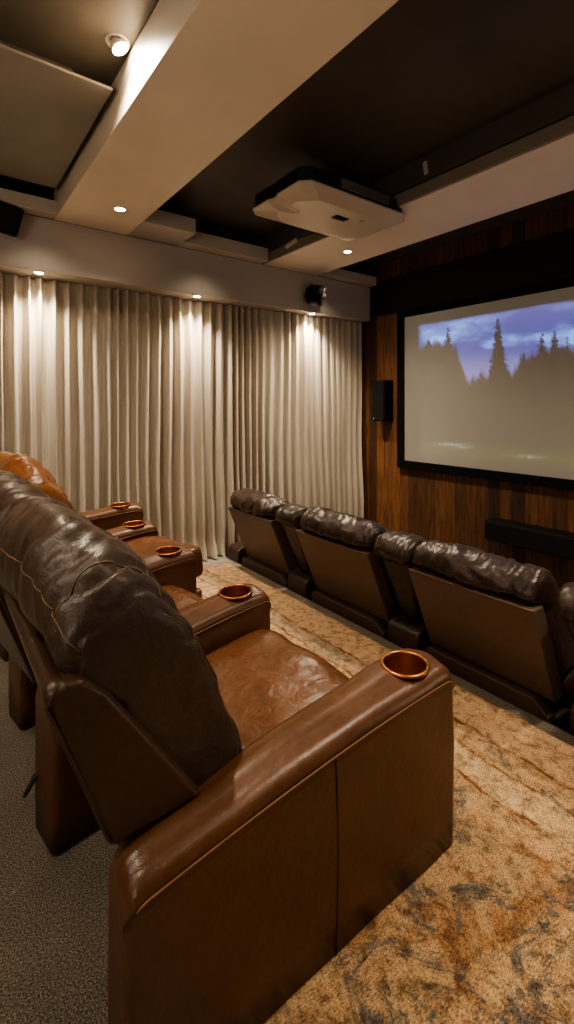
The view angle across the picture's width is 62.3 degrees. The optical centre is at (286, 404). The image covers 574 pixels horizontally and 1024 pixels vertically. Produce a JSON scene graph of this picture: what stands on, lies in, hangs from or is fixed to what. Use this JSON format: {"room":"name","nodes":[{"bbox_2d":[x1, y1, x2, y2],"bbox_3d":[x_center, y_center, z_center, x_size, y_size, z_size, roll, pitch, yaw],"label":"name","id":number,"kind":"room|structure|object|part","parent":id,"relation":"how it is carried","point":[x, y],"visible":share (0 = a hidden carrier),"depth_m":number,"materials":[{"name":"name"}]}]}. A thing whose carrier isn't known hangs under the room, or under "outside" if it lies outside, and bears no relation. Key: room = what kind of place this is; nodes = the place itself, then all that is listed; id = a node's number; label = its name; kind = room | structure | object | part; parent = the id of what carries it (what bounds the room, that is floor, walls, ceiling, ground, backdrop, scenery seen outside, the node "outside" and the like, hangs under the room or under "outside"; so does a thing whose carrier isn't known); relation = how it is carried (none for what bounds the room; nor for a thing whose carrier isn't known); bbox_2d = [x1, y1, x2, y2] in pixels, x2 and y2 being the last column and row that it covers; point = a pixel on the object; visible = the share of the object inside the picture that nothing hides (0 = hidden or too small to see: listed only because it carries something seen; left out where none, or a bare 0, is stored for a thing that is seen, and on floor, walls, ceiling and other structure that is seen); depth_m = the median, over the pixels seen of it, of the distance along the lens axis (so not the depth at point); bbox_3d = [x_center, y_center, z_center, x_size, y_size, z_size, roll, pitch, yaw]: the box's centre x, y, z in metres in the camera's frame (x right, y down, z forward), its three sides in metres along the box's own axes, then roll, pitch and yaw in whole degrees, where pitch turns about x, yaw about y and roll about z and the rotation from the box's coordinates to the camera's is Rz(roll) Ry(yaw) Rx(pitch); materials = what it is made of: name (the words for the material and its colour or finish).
{"room":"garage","nodes":[
{"label":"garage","id":0,"kind":"room"},
{"bbox_2d":[0,44,112,188],"bbox_3d":[-2.255,-1.508,2.002,2.595,0.015,1.290,0,0,-37],"label":"ceiling panel","id":1,"kind":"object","parent":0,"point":[47,110],"depth_m":2.45,"materials":[{"name":"paint"}]},
{"bbox_2d":[0,272,363,560],"bbox_3d":[-1.481,0.407,3.835,5.993,2.766,0.395,0,0,-37],"label":"curtain","id":2,"kind":"object","parent":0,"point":[167,406],"visible":0.85,"depth_m":4.35,"materials":[{"name":"fabric"}]},
{"bbox_2d":[24,213,342,281],"bbox_3d":[-1.777,0.090,4.161,6.150,3.420,0.150,0,0,-37],"label":"wall","id":3,"kind":"structure","parent":0,"point":[24,213],"depth_m":4.48,"materials":[{"name":"paint"}]},
{"bbox_2d":[0,200,23,236],"bbox_3d":[-1.923,-1.270,3.225,0.212,0.223,0.170,0,0,25],"label":"speaker","id":4,"kind":"object","parent":3,"relation":"attached to","point":[11,216],"visible":1,"depth_m":3.19},
{"bbox_2d":[32,271,44,274],"bbox_3d":[-1.837,-0.978,3.516,0.087,0.004,0.087,0,0,-37],"label":"recessed light","id":5,"kind":"object","parent":3,"relation":"attached to","point":[34,272],"visible":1,"depth_m":3.50,"materials":[{"name":"white"}]},
{"bbox_2d":[128,209,195,245],"bbox_3d":[-1.011,-1.431,3.823,0.430,0.118,0.370,0,0,-37],"label":"trim","id":6,"kind":"structure","parent":3,"relation":"attached to","point":[161,226],"depth_m":3.75,"materials":[{"name":"paint"}]},
{"bbox_2d":[0,214,369,322],"bbox_3d":[-1.571,-1.175,3.928,6.000,0.390,0.470,0,0,-37],"label":"curtain pelmet","id":7,"kind":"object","parent":3,"relation":"attached to","point":[65,252],"depth_m":4.03,"materials":[{"name":"paint"}]},
{"bbox_2d":[177,231,267,263],"bbox_3d":[-0.563,-1.430,4.309,0.870,0.120,0.130,0,0,-37],"label":"trim","id":8,"kind":"structure","parent":3,"relation":"attached to","point":[200,241],"depth_m":4.26,"materials":[{"name":"paint"}]},
{"bbox_2d":[305,285,326,305],"bbox_3d":[0.299,-1.134,4.915,0.224,0.224,0.215,0,0,12],"label":"speaker","id":9,"kind":"object","parent":3,"relation":"attached to","point":[315,295],"visible":1,"depth_m":4.84},
{"bbox_2d":[0,0,573,271],"bbox_3d":[0.419,-1.680,1.358,6.300,0.120,7.270,0,0,-37],"label":"ceiling","id":10,"kind":"structure","parent":0,"point":[424,76],"depth_m":2.43,"materials":[{"name":"paint"}]},
{"bbox_2d":[0,40,72,71],"bbox_3d":[-2.310,-1.567,1.955,2.450,0.105,1.000,0,0,-37],"label":"trim","id":11,"kind":"structure","parent":10,"relation":"attached to","point":[1,41],"depth_m":2.19,"materials":[{"name":"paint"}]},
{"bbox_2d":[104,32,129,55],"bbox_3d":[-0.758,-1.604,2.119,0.110,0.063,0.110,0,0,-37],"label":"recessed light","id":12,"kind":"object","parent":10,"relation":"in","point":[119,44],"visible":1,"depth_m":2.10,"materials":[{"name":"white metal"}]},
{"bbox_2d":[54,0,398,234],"bbox_3d":[0.455,-1.495,1.060,0.540,0.250,6.550,0,0,-37],"label":"beam","id":13,"kind":"structure","parent":10,"relation":"attached to","point":[199,75],"depth_m":2.09,"materials":[{"name":"paint"}]},
{"bbox_2d":[113,206,126,211],"bbox_3d":[-1.168,-1.368,3.324,0.099,0.004,0.099,0,0,-37],"label":"recessed light","id":14,"kind":"object","parent":13,"relation":"attached to","point":[117,208],"visible":1,"depth_m":3.32,"materials":[{"name":"white"}]},
{"bbox_2d":[253,166,403,240],"bbox_3d":[0.312,-1.447,3.313,0.985,0.346,0.624,0,0,-37],"label":"projector","id":15,"kind":"object","parent":10,"relation":"hanging from","point":[311,198],"visible":0.98,"depth_m":3.13,"materials":[{"name":"white plastic"}]},
{"bbox_3d":[-0.146,-1.384,3.122,0.018,0.044,0.140,0,0,-37],"label":"vent panel","id":16,"kind":"part","parent":15,"relation":"part of","materials":[{"name":"black plastic"}]},
{"bbox_3d":[0.010,-1.384,2.914,0.018,0.044,0.140,0,0,-37],"label":"vent panel","id":17,"kind":"part","parent":15,"relation":"part of","materials":[{"name":"black plastic"}]},
{"bbox_3d":[0.224,-1.385,2.876,0.120,0.040,0.018,0,0,-37],"label":"port panel","id":18,"kind":"part","parent":15,"relation":"part of","materials":[{"name":"black plastic"}]},
{"bbox_2d":[331,215,348,221],"bbox_3d":[0.365,-1.279,3.255,0.120,0.004,0.060,0,0,-37],"label":"vent","id":19,"kind":"object","parent":15,"relation":"attached to","point":[340,218],"depth_m":3.25,"materials":[{"name":"black plastic"}]},
{"bbox_2d":[261,81,573,252],"bbox_3d":[1.723,-1.542,2.011,0.030,0.155,6.550,0,0,-37],"label":"trim","id":20,"kind":"structure","parent":10,"relation":"attached to","point":[556,106],"depth_m":2.80,"materials":[{"name":"paint"}]},
{"bbox_2d":[262,115,573,263],"bbox_3d":[1.726,-1.414,2.013,0.022,0.082,6.550,0,0,-37],"label":"trim","id":21,"kind":"structure","parent":20,"relation":"attached to","point":[563,128],"depth_m":2.81,"materials":[{"name":"paint"}]},
{"bbox_2d":[285,238,297,248],"bbox_3d":[0.038,-1.435,4.216,0.028,0.051,0.162,0,0,-37],"label":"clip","id":22,"kind":"object","parent":21,"relation":"attached to","point":[295,240],"visible":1,"depth_m":4.20,"materials":[{"name":"white plastic"}]},
{"bbox_2d":[423,160,428,174],"bbox_3d":[0.898,-1.535,3.073,0.017,0.088,0.041,0,0,-37],"label":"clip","id":23,"kind":"object","parent":20,"relation":"attached to","point":[425,163],"visible":1,"depth_m":3.06,"materials":[{"name":"white plastic"}]},
{"bbox_2d":[264,115,573,275],"bbox_3d":[2.007,-1.495,2.224,0.680,0.250,6.550,0,0,-37],"label":"ceiling beam","id":24,"kind":"structure","parent":10,"relation":"attached to","point":[544,172],"depth_m":3.26,"materials":[{"name":"paint"}]},
{"bbox_2d":[0,555,573,1023],"bbox_3d":[-0.356,1.625,0.683,4.250,0.350,7.120,0,0,-37],"label":"floor","id":25,"kind":"structure","parent":0,"point":[54,909],"depth_m":1.39,"materials":[{"name":"grey carpet"}]},
{"bbox_2d":[196,563,573,1023],"bbox_3d":[0.674,1.445,1.368,1.620,0.008,6.180,0,0,-37],"label":"rug","id":26,"kind":"object","parent":25,"relation":"on","point":[485,934],"visible":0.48,"depth_m":1.37,"materials":[{"name":"beige carpet"}]},
{"bbox_2d":[0,502,157,659],"bbox_3d":[-1.511,0.853,3.317,0.769,1.175,1.277,0,0,41],"label":"recliner","id":27,"kind":"object","parent":26,"relation":"on","point":[124,521],"visible":0.15,"depth_m":3.59,"materials":[{"name":"leather"}]},
{"bbox_3d":[-1.593,1.111,3.551,1.020,0.654,0.180,0,0,-39],"label":"armrest","id":28,"kind":"part","parent":27,"relation":"part of","materials":[{"name":"leather"}]},
{"bbox_2d":[0,451,202,728],"bbox_3d":[-1.046,0.843,2.774,0.748,1.194,1.191,0,0,43],"label":"recliner","id":29,"kind":"object","parent":26,"relation":"on","point":[172,562],"visible":0.22,"depth_m":2.42,"materials":[{"name":"leather"}]},
{"bbox_2d":[0,451,72,508],"bbox_3d":[-1.368,0.654,2.511,0.626,0.815,0.366,0,0,43],"label":"cushion","id":30,"kind":"object","parent":29,"relation":"on","point":[28,468],"depth_m":2.33,"materials":[{"name":"leather"}]},
{"bbox_3d":[-0.917,1.138,2.510,0.194,0.599,0.955,0,0,43],"label":"armrest","id":31,"kind":"part","parent":29,"relation":"part of","materials":[{"name":"leather"}]},
{"bbox_2d":[126,536,202,576],"bbox_3d":[-1.011,1.008,2.916,0.496,0.225,0.932,0,0,43],"label":"armrest","id":32,"kind":"object","parent":29,"relation":"on","point":[144,546],"depth_m":3.07,"materials":[{"name":"leather"}]},
{"bbox_2d":[0,469,270,854],"bbox_3d":[-0.731,0.843,2.065,0.784,1.195,1.120,0,0,45],"label":"recliner","id":33,"kind":"object","parent":26,"relation":"on","point":[64,815],"visible":0.15,"depth_m":1.60,"materials":[{"name":"leather"}]},
{"bbox_3d":[-1.034,0.732,1.822,0.690,0.373,0.324,0,0,45],"label":"frame","id":34,"kind":"part","parent":33,"relation":"part of","materials":[{"name":"leather"}]},
{"bbox_2d":[0,469,49,523],"bbox_3d":[-0.990,0.629,1.887,0.664,0.766,0.503,0,0,45],"label":"cushion","id":35,"kind":"object","parent":33,"relation":"on","point":[13,487],"depth_m":1.67,"materials":[{"name":"leather"}]},
{"bbox_3d":[-0.471,1.138,1.913,0.194,0.599,0.960,0,0,45],"label":"armrest","id":36,"kind":"part","parent":33,"relation":"part of","materials":[{"name":"leather"}]},
{"bbox_2d":[162,585,203,609],"bbox_3d":[-0.654,1.083,2.249,0.541,0.225,0.699,0,0,45],"label":"seat cushion","id":37,"kind":"object","parent":33,"relation":"on","point":[182,598],"depth_m":2.42,"materials":[{"name":"leather"}]},
{"bbox_2d":[0,496,454,1023],"bbox_3d":[-0.185,0.851,1.509,1.269,1.180,0.900,0,0,-37],"label":"recliner","id":38,"kind":"object","parent":26,"relation":"on","point":[262,803],"visible":1,"depth_m":1.11,"materials":[{"name":"leather"}]},
{"bbox_3d":[-0.653,0.566,1.201,0.048,0.047,0.703,0,0,-37],"label":"rolled rail","id":39,"kind":"part","parent":38,"relation":"part of","materials":[{"name":"leather"}]},
{"bbox_3d":[-0.538,0.732,1.287,0.324,0.373,0.705,0,0,-37],"label":"frame","id":40,"kind":"part","parent":38,"relation":"part of","materials":[{"name":"leather"}]},
{"bbox_2d":[0,496,241,786],"bbox_3d":[-0.511,0.638,1.338,0.502,0.756,0.699,0,0,-42],"label":"cushion","id":41,"kind":"object","parent":38,"relation":"on","point":[87,611],"depth_m":1.06,"materials":[{"name":"leather"}]},
{"bbox_2d":[206,629,349,749],"bbox_3d":[-0.136,1.082,1.696,0.730,0.224,0.647,0,0,-37],"label":"seat cushion","id":42,"kind":"object","parent":38,"relation":"on","point":[264,678],"depth_m":1.70,"materials":[{"name":"leather"}]},
{"bbox_3d":[0.065,1.138,1.315,1.082,0.600,0.205,0,0,-37],"label":"armrest","id":43,"kind":"part","parent":38,"relation":"part of","materials":[{"name":"leather"}]},
{"bbox_2d":[227,557,569,733],"bbox_3d":[1.334,1.626,1.982,0.012,0.348,6.970,0,0,-37],"label":"trim","id":44,"kind":"structure","parent":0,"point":[227,557],"depth_m":2.49,"materials":[{"name":"carpet"}]},
{"bbox_2d":[346,204,573,589],"bbox_3d":[2.879,0.090,3.203,0.150,3.420,7.270,0,0,-37],"label":"wall","id":45,"kind":"structure","parent":0,"point":[446,508],"depth_m":4.79,"materials":[{"name":"brown wood"}]},
{"bbox_2d":[318,269,375,286],"bbox_3d":[0.672,-1.421,5.254,0.820,0.098,0.100,0,0,-37],"label":"trim","id":46,"kind":"structure","parent":45,"relation":"attached to","point":[343,275],"depth_m":5.23,"materials":[{"name":"paint"}]},
{"bbox_2d":[371,380,392,420],"bbox_3d":[1.071,-0.048,5.353,0.161,0.455,0.190,0,0,-37],"label":"wall speaker","id":47,"kind":"object","parent":45,"relation":"attached to","point":[381,390],"visible":1,"depth_m":5.29},
{"bbox_2d":[371,381,383,420],"bbox_3d":[1.014,-0.048,5.311,0.016,0.443,0.180,0,0,-37],"label":"grille","id":48,"kind":"object","parent":47,"relation":"attached to","point":[377,387],"depth_m":5.30,"materials":[{"name":"black fabric"}]},
{"bbox_2d":[370,228,573,316],"bbox_3d":[2.954,-1.220,2.936,0.050,0.390,6.552,0,0,-37],"label":"trim","id":49,"kind":"structure","parent":45,"relation":"attached to","point":[549,258],"depth_m":4.43,"materials":[{"name":"black fabric"}]},
{"bbox_2d":[397,279,573,490],"bbox_3d":[2.098,-0.163,4.077,0.049,1.695,2.905,0,0,-37],"label":"projection screen","id":50,"kind":"object","parent":45,"relation":"attached to","point":[485,384],"visible":1,"depth_m":4.37,"materials":[{"name":"matte white screen fabric"},{"name":"black frame"}]},
{"bbox_2d":[485,517,573,559],"bbox_3d":[2.172,1.114,3.854,0.199,0.172,1.120,0,0,-37],"label":"speaker","id":51,"kind":"object","parent":45,"relation":"attached to","point":[560,543],"visible":1,"depth_m":3.92},
{"bbox_3d":[0.419,1.875,1.358,6.300,0.150,7.270,0,0,-37],"label":"floor","id":52,"kind":"structure","parent":0,"visible":0},
{"bbox_2d":[228,541,264,564],"bbox_3d":[-0.144,1.491,4.692,0.900,0.578,0.190,0,0,-37],"label":"console armrest","id":53,"kind":"object","parent":52,"relation":"on","point":[236,551],"visible":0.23,"depth_m":4.40,"materials":[{"name":"leather"}]},
{"bbox_2d":[227,488,299,587],"bbox_3d":[0.077,1.266,4.276,1.084,1.067,0.679,0,0,-37],"label":"recliner","id":54,"kind":"object","parent":52,"relation":"on","point":[264,539],"visible":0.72,"depth_m":3.93,"materials":[{"name":"leather"}]},
{"bbox_2d":[230,488,289,518],"bbox_3d":[-0.223,0.843,4.050,0.331,0.220,0.676,0,0,-37],"label":"cushion","id":55,"kind":"object","parent":54,"relation":"on","point":[246,503],"depth_m":3.92,"materials":[{"name":"leather"}]},
{"bbox_3d":[-0.209,1.147,4.062,0.304,0.485,0.670,0,0,-37],"label":"panel","id":56,"kind":"part","parent":54,"relation":"part of","materials":[{"name":"leather"}]},
{"bbox_2d":[284,531,298,565],"bbox_3d":[-0.081,1.074,4.158,0.491,0.555,0.640,0,0,-37],"label":"recliner chair","id":57,"kind":"object","parent":54,"relation":"on","point":[290,559],"depth_m":3.81,"materials":[{"name":"leather"}]},
{"bbox_2d":[275,503,335,599],"bbox_3d":[0.371,1.275,3.885,1.044,1.010,0.270,0,0,-37],"label":"console armrest","id":58,"kind":"object","parent":52,"relation":"on","point":[301,582],"visible":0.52,"depth_m":3.62,"materials":[{"name":"leather"}]},
{"bbox_2d":[275,503,307,527],"bbox_3d":[0.070,0.854,3.659,0.291,0.168,0.270,0,0,-37],"label":"cushion","id":59,"kind":"object","parent":58,"relation":"on","point":[289,515],"depth_m":3.56,"materials":[{"name":"leather"}]},
{"bbox_3d":[0.429,1.491,3.928,0.900,0.578,0.235,0,0,-37],"label":"armrest","id":60,"kind":"part","parent":58,"relation":"part of","materials":[{"name":"leather"}]},
{"bbox_2d":[295,506,401,639],"bbox_3d":[0.682,1.267,3.475,1.076,1.066,0.720,0,0,-37],"label":"recliner","id":61,"kind":"object","parent":52,"relation":"on","point":[337,547],"visible":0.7,"depth_m":3.13,"materials":[{"name":"leather"}]},
{"bbox_2d":[300,506,388,550],"bbox_3d":[0.380,0.848,3.247,0.317,0.226,0.716,0,0,-37],"label":"cushion","id":62,"kind":"object","parent":61,"relation":"on","point":[328,529],"depth_m":3.13,"materials":[{"name":"leather"}]},
{"bbox_3d":[0.394,1.147,3.258,0.304,0.485,0.710,0,0,-37],"label":"panel","id":63,"kind":"part","parent":61,"relation":"part of","materials":[{"name":"leather"}]},
{"bbox_2d":[396,606,401,613],"bbox_3d":[0.837,1.411,3.590,0.689,0.193,0.690,0,0,-37],"label":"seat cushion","id":64,"kind":"object","parent":61,"relation":"on","point":[398,609],"depth_m":3.18,"materials":[{"name":"leather"}]},
{"bbox_2d":[373,530,453,654],"bbox_3d":[0.987,1.270,3.065,1.042,1.019,0.280,0,0,-37],"label":"console armrest","id":65,"kind":"object","parent":52,"relation":"on","point":[406,629],"visible":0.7,"depth_m":2.81,"materials":[{"name":"leather"}]},
{"bbox_2d":[373,530,426,565],"bbox_3d":[0.685,0.848,2.839,0.287,0.174,0.280,0,0,-37],"label":"cushion","id":66,"kind":"object","parent":65,"relation":"on","point":[394,547],"depth_m":2.75,"materials":[{"name":"leather"}]},
{"bbox_3d":[1.044,1.491,3.108,0.900,0.578,0.235,0,0,-37],"label":"armrest","id":67,"kind":"part","parent":65,"relation":"part of","materials":[{"name":"leather"}]},
{"bbox_2d":[408,540,573,732],"bbox_3d":[1.283,1.269,2.676,1.078,1.061,0.718,0,0,-37],"label":"recliner","id":68,"kind":"object","parent":52,"relation":"on","point":[503,629],"visible":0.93,"depth_m":2.33,"materials":[{"name":"leather"}]},
{"bbox_2d":[412,540,556,604],"bbox_3d":[0.987,0.849,2.445,0.308,0.220,0.696,0,0,-37],"label":"cushion","id":69,"kind":"object","parent":68,"relation":"on","point":[477,576],"depth_m":2.33,"materials":[{"name":"leather"}]},
{"bbox_3d":[0.997,1.147,2.454,0.304,0.485,0.690,0,0,-37],"label":"panel","id":70,"kind":"part","parent":68,"relation":"part of","materials":[{"name":"leather"}]},
{"bbox_2d":[540,587,573,675],"bbox_3d":[1.128,1.073,2.552,0.491,0.559,0.660,0,0,-37],"label":"cushion","id":71,"kind":"object","parent":68,"relation":"on","point":[556,641],"depth_m":2.22,"materials":[{"name":"leather"}]},
{"bbox_2d":[557,664,573,702],"bbox_3d":[1.439,1.414,2.786,0.688,0.194,0.670,0,0,-37],"label":"recliner chair","id":72,"kind":"object","parent":68,"relation":"on","point":[567,678],"depth_m":2.36,"materials":[{"name":"leather"}]},
{"bbox_2d":[555,582,573,735],"bbox_3d":[1.615,1.275,2.230,1.041,1.010,0.280,0,0,-37],"label":"console armrest","id":73,"kind":"object","parent":52,"relation":"on","point":[564,602],"visible":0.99,"depth_m":2.02,"materials":[{"name":"leather"}]},
{"bbox_2d":[555,582,573,623],"bbox_3d":[1.309,0.856,2.001,0.277,0.172,0.280,0,0,-37],"label":"cushion","id":74,"kind":"object","parent":73,"relation":"on","point":[564,602],"depth_m":2.00,"materials":[{"name":"leather"}]},
{"bbox_3d":[1.671,1.491,2.272,0.900,0.578,0.235,0,0,-37],"label":"armrest","id":75,"kind":"part","parent":73,"relation":"part of","materials":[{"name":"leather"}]},
{"bbox_3d":[-2.081,0.090,-0.517,0.150,3.420,7.270,0,0,-37],"label":"wall","id":76,"kind":"structure","parent":0,"visible":0},
{"bbox_2d":[0,188,56,218],"bbox_3d":[-2.742,-1.421,2.681,2.630,0.098,0.120,0,0,-37],"label":"trim","id":77,"kind":"structure","parent":76,"relation":"attached to","point":[32,205],"depth_m":3.33,"materials":[{"name":"paint"}]}
]}

